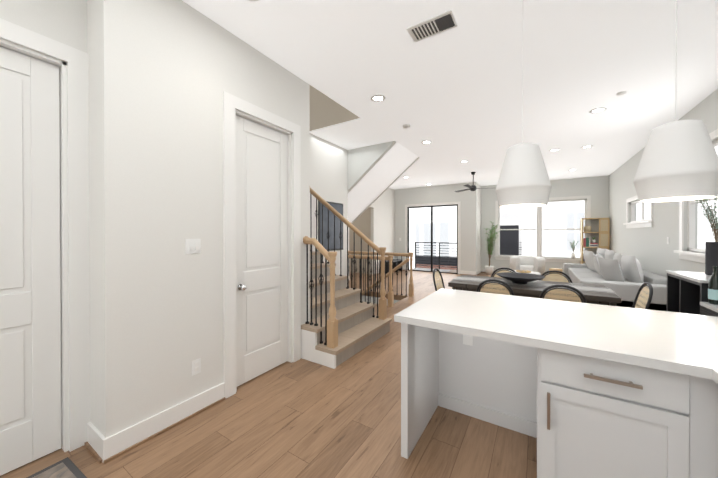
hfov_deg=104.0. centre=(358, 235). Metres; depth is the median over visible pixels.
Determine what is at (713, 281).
bottle
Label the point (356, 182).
wall
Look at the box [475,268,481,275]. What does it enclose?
baseboard
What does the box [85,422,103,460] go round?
baseboard
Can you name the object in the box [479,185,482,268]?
wall
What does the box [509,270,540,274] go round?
coffee table
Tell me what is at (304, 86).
wall
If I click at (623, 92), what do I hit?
smoke detector
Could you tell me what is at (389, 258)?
guard
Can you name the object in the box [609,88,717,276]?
wall
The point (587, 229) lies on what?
books
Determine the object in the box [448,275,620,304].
dining table
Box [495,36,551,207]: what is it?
pendant light
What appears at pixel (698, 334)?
kitchen counter
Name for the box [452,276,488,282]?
table runner
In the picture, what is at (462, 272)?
baseboard
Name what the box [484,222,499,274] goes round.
tree
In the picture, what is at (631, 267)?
cushion
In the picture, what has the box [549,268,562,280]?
stump side table
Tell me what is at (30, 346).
closet door
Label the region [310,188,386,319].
stair railing
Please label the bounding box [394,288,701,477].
kitchen island
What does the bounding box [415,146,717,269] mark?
windows
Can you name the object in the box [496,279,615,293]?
table runner
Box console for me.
[380,259,402,273]
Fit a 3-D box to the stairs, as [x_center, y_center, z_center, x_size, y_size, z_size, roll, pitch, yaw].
[-1.153,0.465,4.319,3.008,1.870,1.360,0,0,32]
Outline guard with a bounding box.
[348,251,413,306]
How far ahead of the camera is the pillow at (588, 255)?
6.44 m
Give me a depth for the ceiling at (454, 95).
3.05 m
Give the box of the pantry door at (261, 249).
[236,115,287,386]
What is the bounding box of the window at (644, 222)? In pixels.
[623,195,652,227]
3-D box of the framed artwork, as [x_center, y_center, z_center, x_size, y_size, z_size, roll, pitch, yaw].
[-0.534,-0.177,5.450,0.024,0.940,0.760,0,0,32]
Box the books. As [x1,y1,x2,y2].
[583,226,597,260]
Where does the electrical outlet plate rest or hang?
attached to the wall at (164, 75)
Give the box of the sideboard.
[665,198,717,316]
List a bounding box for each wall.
[0,0,91,422]
[92,0,303,437]
[300,78,309,323]
[310,149,346,275]
[346,141,419,244]
[348,188,394,274]
[349,208,370,273]
[395,183,478,270]
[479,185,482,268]
[483,175,608,271]
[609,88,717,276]
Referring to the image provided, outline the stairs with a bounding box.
[301,245,391,368]
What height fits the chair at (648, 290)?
0.890 m
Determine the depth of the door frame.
1.88 m
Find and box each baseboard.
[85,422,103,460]
[97,382,225,463]
[460,270,474,274]
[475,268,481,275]
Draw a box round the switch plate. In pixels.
[185,239,200,253]
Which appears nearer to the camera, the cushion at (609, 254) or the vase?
the vase
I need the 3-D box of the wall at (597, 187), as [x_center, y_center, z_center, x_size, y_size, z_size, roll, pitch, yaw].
[6.098,-0.229,9.519,3.860,3.200,0.120,0,0,32]
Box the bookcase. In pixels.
[580,218,609,263]
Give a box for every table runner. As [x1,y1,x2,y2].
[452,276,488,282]
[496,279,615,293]
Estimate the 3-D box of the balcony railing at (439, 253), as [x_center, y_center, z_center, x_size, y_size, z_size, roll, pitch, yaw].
[3.407,0.832,11.187,2.495,1.100,0.040,0,0,32]
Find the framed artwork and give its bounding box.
[318,200,342,250]
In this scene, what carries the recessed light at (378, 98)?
in the ceiling at (454, 95)
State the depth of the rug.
1.67 m
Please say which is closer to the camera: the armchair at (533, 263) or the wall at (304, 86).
the wall at (304, 86)
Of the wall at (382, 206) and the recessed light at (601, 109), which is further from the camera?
the wall at (382, 206)
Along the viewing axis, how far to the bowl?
3.76 m
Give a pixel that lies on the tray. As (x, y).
(518, 271)
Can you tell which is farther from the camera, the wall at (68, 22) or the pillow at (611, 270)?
the pillow at (611, 270)
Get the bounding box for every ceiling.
[182,0,717,188]
[310,85,359,130]
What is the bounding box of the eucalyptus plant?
[568,240,578,258]
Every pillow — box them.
[583,250,596,271]
[593,253,602,276]
[598,257,624,281]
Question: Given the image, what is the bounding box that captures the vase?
[695,198,717,274]
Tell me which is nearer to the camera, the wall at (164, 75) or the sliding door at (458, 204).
the wall at (164, 75)
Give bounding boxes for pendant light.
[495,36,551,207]
[633,0,717,201]
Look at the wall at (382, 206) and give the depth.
10.46 m
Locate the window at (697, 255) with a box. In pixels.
[673,129,717,262]
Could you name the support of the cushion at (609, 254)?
on the sofa
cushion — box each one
[597,247,605,258]
[605,249,614,259]
[613,252,626,279]
[621,254,643,282]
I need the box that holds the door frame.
[0,18,300,451]
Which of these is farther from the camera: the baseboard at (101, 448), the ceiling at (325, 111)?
the ceiling at (325, 111)
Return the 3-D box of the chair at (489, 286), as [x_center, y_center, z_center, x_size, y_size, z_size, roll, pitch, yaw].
[1.724,0.960,3.510,0.430,0.890,0.513,0,0,32]
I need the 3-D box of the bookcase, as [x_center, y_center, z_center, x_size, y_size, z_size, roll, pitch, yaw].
[7.171,0.426,8.544,0.640,1.900,0.350,0,0,32]
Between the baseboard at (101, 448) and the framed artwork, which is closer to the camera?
the baseboard at (101, 448)
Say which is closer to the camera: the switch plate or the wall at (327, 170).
the switch plate
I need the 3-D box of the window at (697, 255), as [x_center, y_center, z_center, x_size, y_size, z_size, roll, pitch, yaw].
[4.477,-0.464,3.546,0.190,1.645,1.730,0,0,32]
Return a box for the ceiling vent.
[406,10,456,42]
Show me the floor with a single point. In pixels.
(302, 418)
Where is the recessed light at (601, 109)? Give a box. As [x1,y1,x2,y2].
[589,107,606,112]
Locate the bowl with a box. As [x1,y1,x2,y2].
[496,272,544,283]
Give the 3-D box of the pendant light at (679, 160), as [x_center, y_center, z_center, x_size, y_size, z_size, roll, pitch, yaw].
[1.795,-0.995,1.588,0.344,1.580,0.344,0,0,32]
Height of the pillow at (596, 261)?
0.464 m
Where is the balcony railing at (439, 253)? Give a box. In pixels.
[414,242,456,269]
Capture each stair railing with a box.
[303,235,339,348]
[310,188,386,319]
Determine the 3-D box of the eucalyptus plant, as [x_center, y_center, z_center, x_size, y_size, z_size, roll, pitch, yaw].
[6.832,0.449,8.961,0.305,0.609,0.306,0,0,32]
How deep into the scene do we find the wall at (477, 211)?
10.08 m
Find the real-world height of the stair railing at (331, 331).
1.209 m
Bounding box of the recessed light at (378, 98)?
[371,94,385,101]
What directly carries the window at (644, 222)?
in the wall at (650, 249)
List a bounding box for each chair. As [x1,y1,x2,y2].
[433,268,444,290]
[476,279,513,295]
[491,268,516,277]
[539,285,586,302]
[540,270,572,282]
[632,282,652,309]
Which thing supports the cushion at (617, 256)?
on the sofa
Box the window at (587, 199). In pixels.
[494,195,590,262]
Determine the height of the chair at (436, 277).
0.890 m
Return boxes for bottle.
[708,266,717,304]
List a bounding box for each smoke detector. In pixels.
[403,124,409,128]
[616,91,626,95]
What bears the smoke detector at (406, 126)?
attached to the ceiling at (454, 95)
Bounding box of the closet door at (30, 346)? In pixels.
[0,46,61,475]
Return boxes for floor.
[0,268,545,477]
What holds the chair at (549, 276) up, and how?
on the floor
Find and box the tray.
[516,270,530,272]
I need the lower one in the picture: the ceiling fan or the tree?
the tree
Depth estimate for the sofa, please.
4.70 m
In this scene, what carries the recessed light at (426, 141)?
in the ceiling at (454, 95)
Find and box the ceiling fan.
[455,172,479,191]
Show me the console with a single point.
(395, 263)
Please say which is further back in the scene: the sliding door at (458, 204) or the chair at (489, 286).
the sliding door at (458, 204)
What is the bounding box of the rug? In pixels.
[27,457,86,477]
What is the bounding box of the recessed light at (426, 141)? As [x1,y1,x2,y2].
[421,140,431,143]
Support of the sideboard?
on the floor
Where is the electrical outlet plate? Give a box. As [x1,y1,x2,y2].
[192,358,200,375]
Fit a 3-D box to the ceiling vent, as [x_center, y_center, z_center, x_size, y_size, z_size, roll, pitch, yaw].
[0.623,-1.782,2.406,0.380,0.016,0.200,0,0,32]
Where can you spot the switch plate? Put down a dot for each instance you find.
(192, 246)
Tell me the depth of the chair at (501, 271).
4.47 m
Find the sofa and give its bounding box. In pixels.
[563,247,666,310]
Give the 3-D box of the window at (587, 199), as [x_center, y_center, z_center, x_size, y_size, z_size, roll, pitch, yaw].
[6.096,-0.186,9.479,2.740,2.125,0.190,0,0,32]
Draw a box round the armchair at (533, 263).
[510,256,544,279]
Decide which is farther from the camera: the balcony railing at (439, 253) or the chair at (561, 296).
the balcony railing at (439, 253)
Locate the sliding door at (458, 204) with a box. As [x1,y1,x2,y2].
[405,201,460,273]
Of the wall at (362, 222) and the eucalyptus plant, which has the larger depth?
the wall at (362, 222)
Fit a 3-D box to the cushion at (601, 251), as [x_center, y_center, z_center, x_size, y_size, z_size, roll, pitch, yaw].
[5.780,0.563,6.596,0.257,0.538,0.668,0,0,32]
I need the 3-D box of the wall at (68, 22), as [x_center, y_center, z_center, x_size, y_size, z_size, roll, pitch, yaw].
[-2.715,-0.180,0.636,0.150,3.200,3.490,0,0,32]
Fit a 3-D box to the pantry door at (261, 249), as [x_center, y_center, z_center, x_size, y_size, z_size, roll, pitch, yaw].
[-0.944,0.144,2.819,0.120,2.504,0.662,0,0,32]

